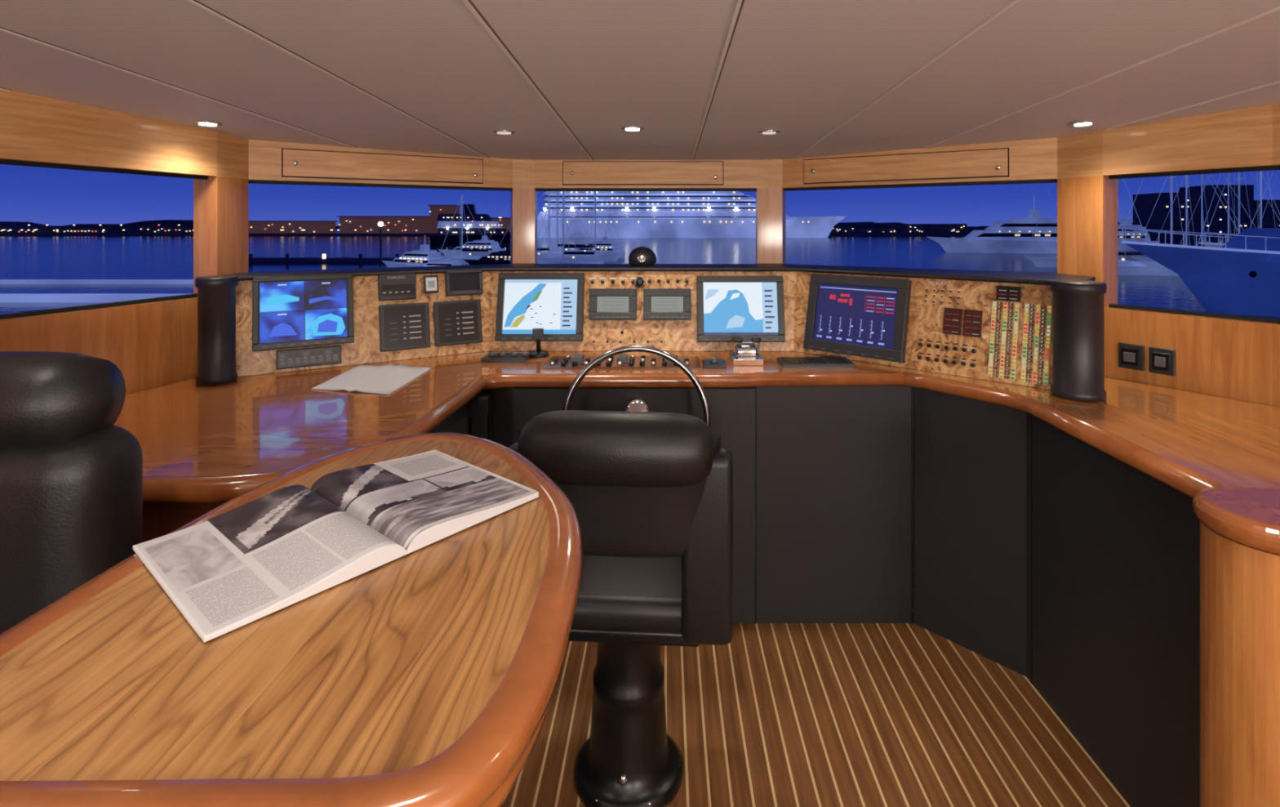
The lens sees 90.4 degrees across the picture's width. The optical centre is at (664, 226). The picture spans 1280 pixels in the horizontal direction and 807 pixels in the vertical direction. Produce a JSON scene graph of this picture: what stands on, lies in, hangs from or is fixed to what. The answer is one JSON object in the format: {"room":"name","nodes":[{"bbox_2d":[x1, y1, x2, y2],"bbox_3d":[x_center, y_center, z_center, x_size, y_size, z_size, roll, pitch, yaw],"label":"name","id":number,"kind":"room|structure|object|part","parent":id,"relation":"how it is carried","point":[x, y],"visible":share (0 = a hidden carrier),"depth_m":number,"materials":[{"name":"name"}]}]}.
{"room":"control cabin","nodes":[
{"label":"control cabin","id":0,"kind":"room"},
{"bbox_2d":[0,89,248,395],"bbox_3d":[-2.051,0.493,0.579,0.277,2.014,4.171,0,0,7],"label":"wall","id":1,"kind":"structure","parent":0,"point":[153,344],"depth_m":2.14,"materials":[{"name":"brown wood"}]},
{"bbox_2d":[0,0,1279,159],"bbox_3d":[0.000,-0.447,0.850,4.600,0.240,4.900,0,0,0],"label":"ceiling","id":2,"kind":"structure","parent":0,"point":[800,69],"depth_m":1.57,"materials":[{"name":"paint"}]},
{"bbox_2d":[193,120,222,126],"bbox_3d":[-1.610,-0.361,2.237,0.084,0.008,0.084,0,0,0],"label":"recessed light","id":3,"kind":"object","parent":2,"relation":"in","point":[201,122],"depth_m":2.22,"materials":[{"name":"white glass"}]},
{"bbox_2d":[493,129,515,134],"bbox_3d":[-0.607,-0.354,2.400,0.084,0.008,0.084,0,0,0],"label":"recessed light","id":4,"kind":"object","parent":2,"relation":"in","point":[499,131],"depth_m":2.38,"materials":[{"name":"white glass"}]},
{"bbox_2d":[621,126,644,131],"bbox_3d":[-0.118,-0.357,2.330,0.084,0.008,0.084,0,0,0],"label":"recessed light","id":5,"kind":"object","parent":2,"relation":"in","point":[627,128],"depth_m":2.31,"materials":[{"name":"white glass"}]},
{"bbox_2d":[0,0,1279,160],"bbox_3d":[-0.101,-0.421,0.840,3.518,0.185,4.660,0,0,0],"label":"trim","id":6,"kind":"structure","parent":2,"relation":"attached to","point":[468,3],"depth_m":1.59,"materials":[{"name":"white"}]},
{"bbox_2d":[757,129,780,134],"bbox_3d":[0.395,-0.354,2.400,0.084,0.008,0.084,0,0,0],"label":"recessed light","id":7,"kind":"object","parent":2,"relation":"in","point":[766,131],"depth_m":2.38,"materials":[{"name":"white glass"}]},
{"bbox_2d":[1068,120,1097,126],"bbox_3d":[1.474,-0.361,2.237,0.084,0.008,0.084,0,0,0],"label":"recessed light","id":8,"kind":"object","parent":2,"relation":"in","point":[1085,122],"depth_m":2.22,"materials":[{"name":"white glass"}]},
{"bbox_2d":[248,137,1057,263],"bbox_3d":[-0.071,0.572,2.908,3.453,1.856,0.724,0,0,0],"label":"wall","id":9,"kind":"structure","parent":0,"point":[1037,158],"depth_m":3.14,"materials":[{"name":"brown wood"}]},
{"bbox_2d":[281,147,483,183],"bbox_3d":[-1.234,-0.266,2.854,0.836,0.120,0.022,0,0,-31],"label":"wall panel","id":10,"kind":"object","parent":9,"relation":"in","point":[295,162],"depth_m":2.83,"materials":[{"name":"brown wood"}]},
{"bbox_2d":[0,159,1279,323],"bbox_3d":[0.035,0.057,2.165,4.254,0.496,2.134,0,0,0],"label":"trim","id":11,"kind":"structure","parent":9,"relation":"attached to","point":[4,316],"depth_m":2.31,"materials":[{"name":"black"}]},
{"bbox_2d":[562,160,723,185],"bbox_3d":[-0.108,-0.266,3.159,0.803,0.120,0.022,0,0,0],"label":"panel","id":12,"kind":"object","parent":9,"relation":"in","point":[574,172],"depth_m":3.16,"materials":[{"name":"brown wood"}]},
{"bbox_2d":[804,147,1008,183],"bbox_3d":[1.049,-0.266,2.855,0.880,0.120,0.022,0,0,31],"label":"wall panel","id":13,"kind":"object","parent":9,"relation":"in","point":[988,162],"depth_m":2.82,"materials":[{"name":"brown wood"}]},
{"bbox_2d":[500,622,1130,806],"bbox_3d":[0.000,1.525,0.850,4.600,0.050,4.900,0,0,0],"label":"floor","id":14,"kind":"structure","parent":0,"point":[776,714],"depth_m":1.91,"materials":[{"name":"brown wood"}]},
{"bbox_2d":[113,351,511,542],"bbox_3d":[-1.289,1.024,2.211,1.282,0.952,1.698,0,0,0],"label":"counter","id":15,"kind":"object","parent":14,"relation":"on","point":[203,447],"visible":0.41,"depth_m":1.77,"materials":[{"name":"brown wood"}]},
{"bbox_2d":[195,275,238,385],"bbox_3d":[-1.583,0.363,2.245,0.124,0.371,0.124,0,0,0],"label":"column","id":16,"kind":"structure","parent":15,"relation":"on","point":[216,295],"depth_m":2.20,"materials":[{"name":"black"}]},
{"bbox_2d":[311,364,432,394],"bbox_3d":[-1.050,0.543,2.285,0.300,0.012,0.430,0,0,0],"label":"open booklet","id":17,"kind":"object","parent":15,"relation":"on","point":[386,379],"visible":1,"depth_m":2.26,"materials":[{"name":"white paper"}]},
{"bbox_2d":[468,391,492,440],"bbox_3d":[-0.666,0.874,2.302,0.063,0.528,0.084,0,0,0],"label":"panel","id":18,"kind":"object","parent":15,"relation":"attached to","point":[480,407],"visible":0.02,"depth_m":2.27,"materials":[{"name":"black"}]},
{"bbox_2d":[226,263,1095,389],"bbox_3d":[-0.050,0.366,2.607,3.220,0.366,0.985,0,0,0],"label":"dashboard","id":19,"kind":"object","parent":15,"relation":"on","point":[994,326],"visible":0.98,"depth_m":2.56,"materials":[{"name":"brown wood"}]},
{"bbox_2d":[252,273,354,351],"bbox_3d":[-1.393,0.327,2.455,0.338,0.274,0.093,0,0,-31],"label":"monitor","id":20,"kind":"object","parent":19,"relation":"attached to","point":[295,311],"visible":1,"depth_m":2.44,"materials":[{"name":"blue plastic"}]},
{"bbox_2d":[275,345,341,368],"bbox_3d":[-1.364,0.501,2.437,0.217,0.071,0.034,0,0,-31],"label":"keypad","id":21,"kind":"object","parent":19,"relation":"attached to","point":[323,355],"visible":1,"depth_m":2.43,"materials":[{"name":"grey plastic"}]},
{"bbox_2d":[377,272,416,301],"bbox_3d":[-1.117,0.249,2.653,0.145,0.116,0.044,0,0,-31],"label":"radio","id":22,"kind":"object","parent":19,"relation":"attached to","point":[393,289],"visible":1,"depth_m":2.64,"materials":[{"name":"grey plastic"}]},
{"bbox_2d":[378,302,430,351],"bbox_3d":[-1.078,0.415,2.635,0.193,0.187,0.059,0,0,-31],"label":"panel","id":23,"kind":"object","parent":19,"relation":"attached to","point":[402,326],"visible":1,"depth_m":2.62,"materials":[{"name":"grey plastic"}]},
{"bbox_2d":[422,275,438,293],"bbox_3d":[-1.003,0.248,2.723,0.058,0.077,0.035,0,0,-31],"label":"clock display","id":24,"kind":"object","parent":19,"relation":"attached to","point":[430,282],"visible":1,"depth_m":2.71,"materials":[{"name":"grey plastic"}]},
{"bbox_2d":[433,298,482,346],"bbox_3d":[-0.893,0.415,2.747,0.197,0.187,0.059,0,0,-31],"label":"panel","id":25,"kind":"object","parent":19,"relation":"attached to","point":[455,322],"visible":1,"depth_m":2.73,"materials":[{"name":"grey plastic"}]},
{"bbox_2d":[444,268,483,296],"bbox_3d":[-0.881,0.247,2.788,0.155,0.114,0.058,0,0,-31],"label":"display","id":26,"kind":"object","parent":19,"relation":"attached to","point":[458,282],"visible":1,"depth_m":2.78,"materials":[{"name":"grey plastic"}]},
{"bbox_2d":[494,272,584,341],"bbox_3d":[-0.551,0.358,2.822,0.381,0.298,0.099,0,0,0],"label":"monitor","id":27,"kind":"object","parent":19,"relation":"attached to","point":[553,302],"visible":0.95,"depth_m":2.81,"materials":[{"name":"grey plastic"}]},
{"bbox_2d":[588,288,636,319],"bbox_3d":[-0.229,0.347,2.824,0.210,0.140,0.064,0,0,0],"label":"display","id":28,"kind":"object","parent":19,"relation":"attached to","point":[605,304],"visible":1,"depth_m":2.81,"materials":[{"name":"grey plastic"}]},
{"bbox_2d":[628,246,656,266],"bbox_3d":[-0.105,0.139,2.978,0.132,0.088,0.136,0,0,0],"label":"magnetic compass","id":29,"kind":"object","parent":19,"relation":"on","point":[641,255],"visible":1,"depth_m":2.93,"materials":[{"name":"black"}]},
{"bbox_2d":[643,288,691,319],"bbox_3d":[0.011,0.347,2.824,0.211,0.140,0.064,0,0,0],"label":"display","id":30,"kind":"object","parent":19,"relation":"attached to","point":[659,304],"visible":1,"depth_m":2.81,"materials":[{"name":"grey plastic"}]},
{"bbox_2d":[696,275,785,342],"bbox_3d":[0.336,0.366,2.820,0.384,0.290,0.097,0,0,0],"label":"monitor","id":31,"kind":"object","parent":19,"relation":"attached to","point":[729,307],"visible":0.95,"depth_m":2.81,"materials":[{"name":"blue plastic"}]},
{"bbox_2d":[803,273,911,362],"bbox_3d":[0.787,0.370,2.626,0.429,0.323,0.104,0,0,42],"label":"monitor","id":32,"kind":"object","parent":19,"relation":"attached to","point":[866,317],"visible":1,"depth_m":2.60,"materials":[{"name":"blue plastic"}]},
{"bbox_3d":[1.058,0.219,2.449,0.076,0.012,0.003,0,0,42],"label":"lettering panel","id":33,"kind":"part","parent":19,"relation":"part of","materials":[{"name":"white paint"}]},
{"bbox_2d":[509,409,733,806],"bbox_3d":[-0.102,0.967,1.699,0.581,1.066,0.607,0,0,0],"label":"chair","id":34,"kind":"object","parent":14,"relation":"on","point":[650,493],"visible":0.8,"depth_m":1.50,"materials":[{"name":"black leather"}]},
{"bbox_3d":[-0.318,0.779,1.731,0.123,0.481,0.422,0,0,4],"label":"armrest","id":35,"kind":"part","parent":34,"relation":"part of","materials":[{"name":"black leather"}]},
{"bbox_3d":[-0.115,0.650,1.532,0.500,0.300,0.137,0,0,4],"label":"backrest","id":36,"kind":"part","parent":34,"relation":"part of","materials":[{"name":"black leather"}]},
{"bbox_2d":[571,555,681,632],"bbox_3d":[-0.098,0.955,1.765,0.430,0.080,0.450,0,0,4],"label":"seat cushion","id":37,"kind":"object","parent":34,"relation":"on","point":[616,594],"depth_m":1.57,"materials":[{"name":"black leather"}]},
{"bbox_3d":[0.114,0.779,1.701,0.123,0.481,0.422,0,0,4],"label":"armrest","id":38,"kind":"part","parent":34,"relation":"part of","materials":[{"name":"black leather"}]},
{"bbox_2d":[481,351,913,623],"bbox_3d":[0.121,1.024,2.683,1.638,0.952,0.754,0,0,0],"label":"console","id":39,"kind":"object","parent":14,"relation":"on","point":[823,457],"visible":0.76,"depth_m":2.40,"materials":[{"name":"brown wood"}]},
{"bbox_2d":[480,351,530,362],"bbox_3d":[-0.650,0.532,2.610,0.180,0.034,0.100,0,0,0],"label":"control panel","id":40,"kind":"object","parent":39,"relation":"on","point":[491,357],"visible":1,"depth_m":2.58,"materials":[{"name":"black"}]},
{"bbox_2d":[528,328,549,357],"bbox_3d":[-0.535,0.489,2.700,0.088,0.120,0.088,0,0,0],"label":"joystick","id":41,"kind":"object","parent":39,"relation":"on","point":[537,333],"visible":0.95,"depth_m":2.67,"materials":[{"name":"black plastic"}]},
{"bbox_2d":[542,353,701,368],"bbox_3d":[-0.158,0.535,2.460,0.585,0.028,0.268,0,0,0],"label":"switches","id":42,"kind":"object","parent":39,"relation":"on","point":[578,361],"visible":0.81,"depth_m":2.42,"materials":[{"name":"black plastic"}]},
{"bbox_2d":[563,345,710,427],"bbox_3d":[-0.098,0.670,2.242,0.513,0.508,0.195,0,0,0],"label":"steering wheel","id":43,"kind":"object","parent":39,"relation":"attached to","point":[637,404],"visible":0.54,"depth_m":2.21,"materials":[{"name":"silver metal"}]},
{"bbox_2d":[702,355,726,368],"bbox_3d":[0.195,0.530,2.500,0.090,0.038,0.080,0,0,0],"label":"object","id":44,"kind":"object","parent":39,"relation":"on","point":[713,362],"visible":1,"depth_m":2.46,"materials":[{"name":"black"}]},
{"bbox_2d":[729,337,763,365],"bbox_3d":[0.330,0.496,2.570,0.120,0.106,0.140,0,0,0],"label":"lever","id":45,"kind":"object","parent":39,"relation":"on","point":[745,353],"visible":1,"depth_m":2.54,"materials":[{"name":"silver metal"}]},
{"bbox_2d":[777,356,854,367],"bbox_3d":[0.600,0.540,2.535,0.280,0.018,0.130,0,0,0],"label":"keyboard","id":46,"kind":"object","parent":39,"relation":"on","point":[785,362],"visible":1,"depth_m":2.49,"materials":[{"name":"grey plastic"}]},
{"bbox_2d":[893,365,1279,806],"bbox_3d":[1.388,1.024,2.082,0.827,0.952,1.715,0,0,-15],"label":"counter","id":47,"kind":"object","parent":14,"relation":"on","point":[1056,540],"depth_m":1.83,"materials":[{"name":"brown wood"}]},
{"bbox_2d":[1050,279,1106,401],"bbox_3d":[1.338,0.363,2.055,0.152,0.371,0.152,0,0,0],"label":"column","id":48,"kind":"structure","parent":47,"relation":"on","point":[1078,305],"depth_m":2.00,"materials":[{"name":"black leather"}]},
{"bbox_2d":[1191,487,1279,806],"bbox_3d":[1.536,1.019,1.215,0.987,0.962,0.224,0,0,0],"label":"cabinet","id":49,"kind":"object","parent":14,"relation":"on","point":[1240,526],"visible":1,"depth_m":1.18,"materials":[{"name":"brown wood"}]},
{"bbox_3d":[-1.110,1.350,-0.065,1.980,0.300,2.850,0,0,0],"label":"platform","id":50,"kind":"object","parent":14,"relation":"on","visible":0},
{"bbox_2d":[0,351,142,633],"bbox_3d":[-1.380,0.711,0.830,1.040,0.978,0.760,0,0,0],"label":"chair","id":51,"kind":"object","parent":50,"relation":"on","point":[71,478],"visible":0.55,"depth_m":1.06,"materials":[{"name":"black leather"}]},
{"bbox_2d":[0,431,582,806],"bbox_3d":[-0.387,0.804,0.848,0.576,0.792,0.842,0,0,0],"label":"table","id":52,"kind":"object","parent":50,"relation":"on","point":[428,675],"visible":0.81,"depth_m":0.57,"materials":[{"name":"brown wood"}]},
{"bbox_2d":[132,449,538,641],"bbox_3d":[-0.430,0.396,0.878,0.285,0.022,0.430,0,0,38],"label":"open magazine","id":53,"kind":"object","parent":52,"relation":"on","point":[227,571],"visible":1,"depth_m":0.81,"materials":[{"name":"white paper"}]},
{"bbox_2d":[1057,103,1279,408],"bbox_3d":[2.079,0.493,0.575,0.445,2.014,4.156,0,0,-8],"label":"wall","id":54,"kind":"structure","parent":0,"point":[1236,359],"depth_m":2.21,"materials":[{"name":"brown wood"}]},
{"bbox_2d":[1118,342,1144,370],"bbox_3d":[1.680,0.470,2.289,0.027,0.090,0.080,0,0,-32],"label":"wall socket","id":55,"kind":"object","parent":54,"relation":"attached to","point":[1131,356],"visible":1,"depth_m":2.28,"materials":[{"name":"grey plastic"}]},
{"bbox_2d":[1149,346,1175,375],"bbox_3d":[1.730,0.470,2.211,0.027,0.090,0.075,0,0,-32],"label":"wall socket","id":56,"kind":"object","parent":54,"relation":"attached to","point":[1162,360],"visible":1,"depth_m":2.20,"materials":[{"name":"grey plastic"}]},
{"label":"outside","id":57,"kind":"structure","parent":0,"visible":0},
{"bbox_2d":[0,227,1279,319],"bbox_3d":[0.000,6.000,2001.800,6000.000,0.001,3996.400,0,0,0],"label":"harbour water","id":58,"kind":"structure","parent":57,"point":[21,257],"depth_m":135.99,"materials":[{"name":"blue liquid"}]},
{"bbox_2d":[0,279,193,302],"bbox_3d":[-51.000,5.750,53.500,38.000,0.500,27.000,0,0,0],"label":"jetty","id":59,"kind":"object","parent":58,"relation":"on","point":[4,297],"visible":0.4,"depth_m":51.34,"materials":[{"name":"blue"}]},
{"bbox_2d":[27,224,179,232],"bbox_3d":[-615.000,2.250,529.300,570.000,7.500,21.400,0,0,0],"label":"lights","id":60,"kind":"object","parent":58,"relation":"on","point":[130,230],"visible":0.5,"depth_m":520.02,"materials":[{"name":"grey"}]},
{"bbox_2d":[248,253,471,262],"bbox_3d":[-47.500,5.250,105.900,55.000,1.500,4.200,0,0,0],"label":"floating pontoon","id":61,"kind":"object","parent":58,"relation":"on","point":[251,260],"visible":0.52,"depth_m":104.01,"materials":[{"name":"grey"}]},
{"bbox_2d":[377,222,383,257],"bbox_3d":[-49.200,2.600,110.000,0.840,6.800,0.840,0,0,0],"label":"lamp","id":62,"kind":"object","parent":61,"relation":"on","point":[380,224],"visible":0.96,"depth_m":109.88,"materials":[{"name":"grey"}]},
{"bbox_2d":[382,235,442,267],"bbox_3d":[-32.866,3.570,82.428,11.052,4.860,7.143,0,0,0],"label":"motor yacht","id":63,"kind":"object","parent":58,"relation":"on","point":[415,258],"visible":0.73,"depth_m":81.26,"materials":[{"name":"grey"}]},
{"bbox_2d":[423,247,462,266],"bbox_3d":[-26.232,4.178,71.529,9.000,3.645,2.002,0,0,20],"label":"motor yacht","id":64,"kind":"object","parent":58,"relation":"on","point":[446,260],"visible":0.11,"depth_m":70.48,"materials":[{"name":"grey"}]},
{"bbox_2d":[440,195,490,264],"bbox_3d":[-31.648,0.493,100.792,10.022,11.014,4.289,0,0,0],"label":"sailing yacht","id":65,"kind":"object","parent":58,"relation":"on","point":[460,258],"visible":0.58,"depth_m":100.82,"materials":[{"name":"grey"}]},
{"bbox_2d":[437,235,501,257],"bbox_3d":[-36.562,3.165,119.192,13.922,5.670,5.359,0,0,0],"label":"motor yacht","id":66,"kind":"object","parent":58,"relation":"on","point":[492,245],"visible":0.74,"depth_m":118.32,"materials":[{"name":"grey"}]},
{"bbox_2d":[429,204,510,245],"bbox_3d":[-58.459,-0.500,201.423,30.334,13.000,11.757,0,0,0],"label":"ferry","id":67,"kind":"object","parent":58,"relation":"on","point":[453,237],"visible":0.84,"depth_m":197.81,"materials":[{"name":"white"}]},
{"bbox_2d":[462,240,510,265],"bbox_3d":[-24.829,3.975,92.534,10.039,4.050,3.235,0,0,0],"label":"motor yacht","id":68,"kind":"object","parent":58,"relation":"on","point":[500,256],"visible":0.65,"depth_m":91.99,"materials":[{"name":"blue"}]},
{"bbox_2d":[488,202,510,250],"bbox_3d":[-31.095,-0.007,126.240,10.863,12.014,5.374,0,0,0],"label":"sailing yacht","id":69,"kind":"object","parent":58,"relation":"on","point":[500,244],"visible":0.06,"depth_m":126.26,"materials":[{"name":"grey"}]},
{"bbox_2d":[496,205,555,254],"bbox_3d":[-25.095,-0.507,113.240,10.863,13.013,5.374,0,0,0],"label":"sailing yacht","id":70,"kind":"object","parent":58,"relation":"on","point":[537,206],"visible":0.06,"depth_m":113.39,"materials":[{"name":"grey"}]},
{"bbox_2d":[537,191,579,263],"bbox_3d":[-18.887,-0.507,98.872,11.024,13.013,4.718,0,0,0],"label":"sailing yacht","id":71,"kind":"object","parent":58,"relation":"on","point":[544,256],"visible":0.38,"depth_m":99.39,"materials":[{"name":"grey"}]},
{"bbox_2d":[537,191,590,257],"bbox_3d":[-18.351,-1.007,113.353,11.851,14.013,5.863,0,0,0],"label":"sailing yacht","id":72,"kind":"object","parent":58,"relation":"on","point":[553,253],"visible":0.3,"depth_m":113.77,"materials":[{"name":"grey"}]},
{"bbox_2d":[537,191,604,263],"bbox_3d":[-13.803,-0.006,90.490,10.091,12.013,3.737,0,0,0],"label":"sailing yacht","id":73,"kind":"object","parent":58,"relation":"on","point":[564,260],"visible":0.56,"depth_m":90.50,"materials":[{"name":"grey"}]},
{"bbox_2d":[554,191,624,262],"bbox_3d":[-12.649,-1.506,106.353,11.851,15.012,5.863,0,0,0],"label":"sailing yacht","id":74,"kind":"object","parent":58,"relation":"on","point":[610,257],"visible":0.62,"depth_m":106.56,"materials":[{"name":"grey"}]},
{"bbox_2d":[561,230,625,257],"bbox_3d":[-13.863,3.367,121.569,12.705,5.265,5.825,0,0,0],"label":"motor yacht","id":75,"kind":"object","parent":58,"relation":"on","point":[604,246],"visible":0.65,"depth_m":120.42,"materials":[{"name":"grey"}]},
{"bbox_2d":[537,191,845,237],"bbox_3d":[12.000,-10.500,335.000,168.000,33.000,22.000,0,0,0],"label":"cruise ship","id":76,"kind":"object","parent":58,"relation":"on","point":[634,214],"visible":0.88,"depth_m":325.58,"materials":[{"name":"grey metal"}]},
{"bbox_2d":[927,195,1057,253],"bbox_3d":[76.401,-0.480,143.299,32.179,12.960,9.570,0,0,0],"label":"motor yacht","id":77,"kind":"object","parent":58,"relation":"on","point":[1044,239],"visible":0.92,"depth_m":141.44,"materials":[{"name":"grey"}]},
{"bbox_2d":[1024,182,1123,267],"bbox_3d":[59.757,-2.506,92.637,13.119,17.011,4.858,0,0,0],"label":"sailing yacht","id":78,"kind":"object","parent":58,"relation":"on","point":[1037,261],"visible":0.23,"depth_m":93.28,"materials":[{"name":"grey"}]},
{"bbox_2d":[1118,178,1155,275],"bbox_3d":[56.237,-2.006,79.412,12.109,16.011,4.485,0,0,0],"label":"sailing yacht","id":79,"kind":"object","parent":58,"relation":"on","point":[1125,268],"visible":0.3,"depth_m":77.96,"materials":[{"name":"grey"}]},
{"bbox_2d":[1118,208,1159,249],"bbox_3d":[113.446,0.735,163.611,26.102,10.530,8.411,0,0,0],"label":"motor yacht","id":80,"kind":"object","parent":58,"relation":"on","point":[1130,233],"visible":0.41,"depth_m":161.72,"materials":[{"name":"grey"}]},
{"bbox_2d":[1118,173,1239,275],"bbox_3d":[63.311,-4.006,76.691,14.814,20.012,7.328,0,0,0],"label":"sailing yacht","id":81,"kind":"object","parent":58,"relation":"on","point":[1153,268],"visible":0.31,"depth_m":77.58,"materials":[{"name":"grey"}]},
{"bbox_2d":[1132,174,1243,262],"bbox_3d":[73.428,-3.506,86.651,13.104,19.012,8.697,0,0,0],"label":"sailing yacht","id":82,"kind":"object","parent":58,"relation":"on","point":[1141,259],"visible":0.17,"depth_m":87.82,"materials":[{"name":"grey"}]},
{"bbox_2d":[1120,226,1279,316],"bbox_3d":[46.036,-0.490,43.020,29.000,12.980,6.607,0,0,4],"label":"motor yacht","id":83,"kind":"object","parent":58,"relation":"on","point":[1242,276],"visible":0.99,"depth_m":42.69,"materials":[{"name":"blue paint"}]},
{"bbox_2d":[1155,173,1256,246],"bbox_3d":[86.030,-4.006,98.841,14.040,20.012,9.319,0,0,0],"label":"sailing yacht","id":84,"kind":"object","parent":58,"relation":"on","point":[1202,188],"visible":0.11,"depth_m":100.10,"materials":[{"name":"grey"}]},
{"bbox_2d":[1199,231,1237,247],"bbox_3d":[63.067,-0.500,56.272,30.097,13.000,7.310,0,0,0],"label":"motor yacht","id":85,"kind":"object","parent":58,"relation":"on","point":[1211,244],"visible":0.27,"depth_m":56.72,"materials":[{"name":"grey"}]},
{"bbox_2d":[1179,171,1279,244],"bbox_3d":[97.632,-5.006,107.030,14.976,22.012,9.940,0,0,0],"label":"sailing yacht","id":86,"kind":"object","parent":58,"relation":"on","point":[1228,184],"visible":0.12,"depth_m":108.36,"materials":[{"name":"grey"}]},
{"bbox_2d":[1201,170,1275,245],"bbox_3d":[76.562,-5.505,79.268,16.035,23.011,6.863,0,0,0],"label":"sailing yacht","id":87,"kind":"object","parent":58,"relation":"on","point":[1260,171],"visible":0.07,"depth_m":80.24,"materials":[{"name":"grey metal"}]},
{"bbox_2d":[1197,172,1279,244],"bbox_3d":[81.112,-4.505,88.313,14.118,21.010,4.530,0,0,0],"label":"sailing yacht","id":88,"kind":"object","parent":58,"relation":"on","point":[1239,178],"visible":0.11,"depth_m":88.64,"materials":[{"name":"grey metal"}]},
{"bbox_2d":[1249,169,1274,227],"bbox_3d":[90.276,-3.006,90.686,14.128,18.011,5.232,0,0,0],"label":"sailing yacht","id":89,"kind":"object","parent":58,"relation":"on","point":[1273,170],"visible":0.02,"depth_m":91.83,"materials":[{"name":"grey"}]},
{"bbox_2d":[1258,171,1278,226],"bbox_3d":[103.027,-6.005,101.189,15.032,24.010,6.434,0,0,0],"label":"sailing yacht","id":90,"kind":"object","parent":58,"relation":"on","point":[1277,171],"visible":0.08,"depth_m":103.12,"materials":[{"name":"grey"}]},
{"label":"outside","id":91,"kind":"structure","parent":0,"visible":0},
{"bbox_2d":[828,223,1017,235],"bbox_3d":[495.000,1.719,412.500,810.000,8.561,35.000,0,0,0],"label":"waterfront buildings","id":92,"kind":"structure","parent":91,"point":[936,229],"depth_m":399.98,"materials":[{"name":"grey"}]},
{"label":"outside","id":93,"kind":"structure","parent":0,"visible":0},
{"bbox_2d":[0,219,339,229],"bbox_3d":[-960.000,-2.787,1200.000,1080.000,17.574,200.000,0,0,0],"label":"headland","id":94,"kind":"structure","parent":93,"point":[162,222],"depth_m":1100.08,"materials":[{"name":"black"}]},
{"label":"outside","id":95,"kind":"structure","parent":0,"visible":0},
{"bbox_2d":[1133,184,1279,239],"bbox_3d":[277.000,-7.000,314.750,82.000,26.000,30.500,0,0,0],"label":"hotel building","id":96,"kind":"structure","parent":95,"point":[1144,203],"depth_m":305.70,"materials":[{"name":"grey"}]},
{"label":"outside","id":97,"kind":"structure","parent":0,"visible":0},
{"bbox_2d":[0,204,510,235],"bbox_3d":[-380.000,-3.750,407.000,640.000,19.500,26.000,0,0,0],"label":"city skyline","id":98,"kind":"object","parent":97,"point":[348,225],"visible":0.66,"depth_m":399.98,"materials":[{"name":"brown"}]},
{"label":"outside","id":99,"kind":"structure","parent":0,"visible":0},
{"bbox_2d":[833,222,1133,231],"bbox_3d":[364.500,1.219,470.000,537.000,9.562,60.000,0,0,0],"label":"distant shoreline","id":100,"kind":"structure","parent":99,"point":[857,224],"depth_m":440.04,"materials":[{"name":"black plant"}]}
]}

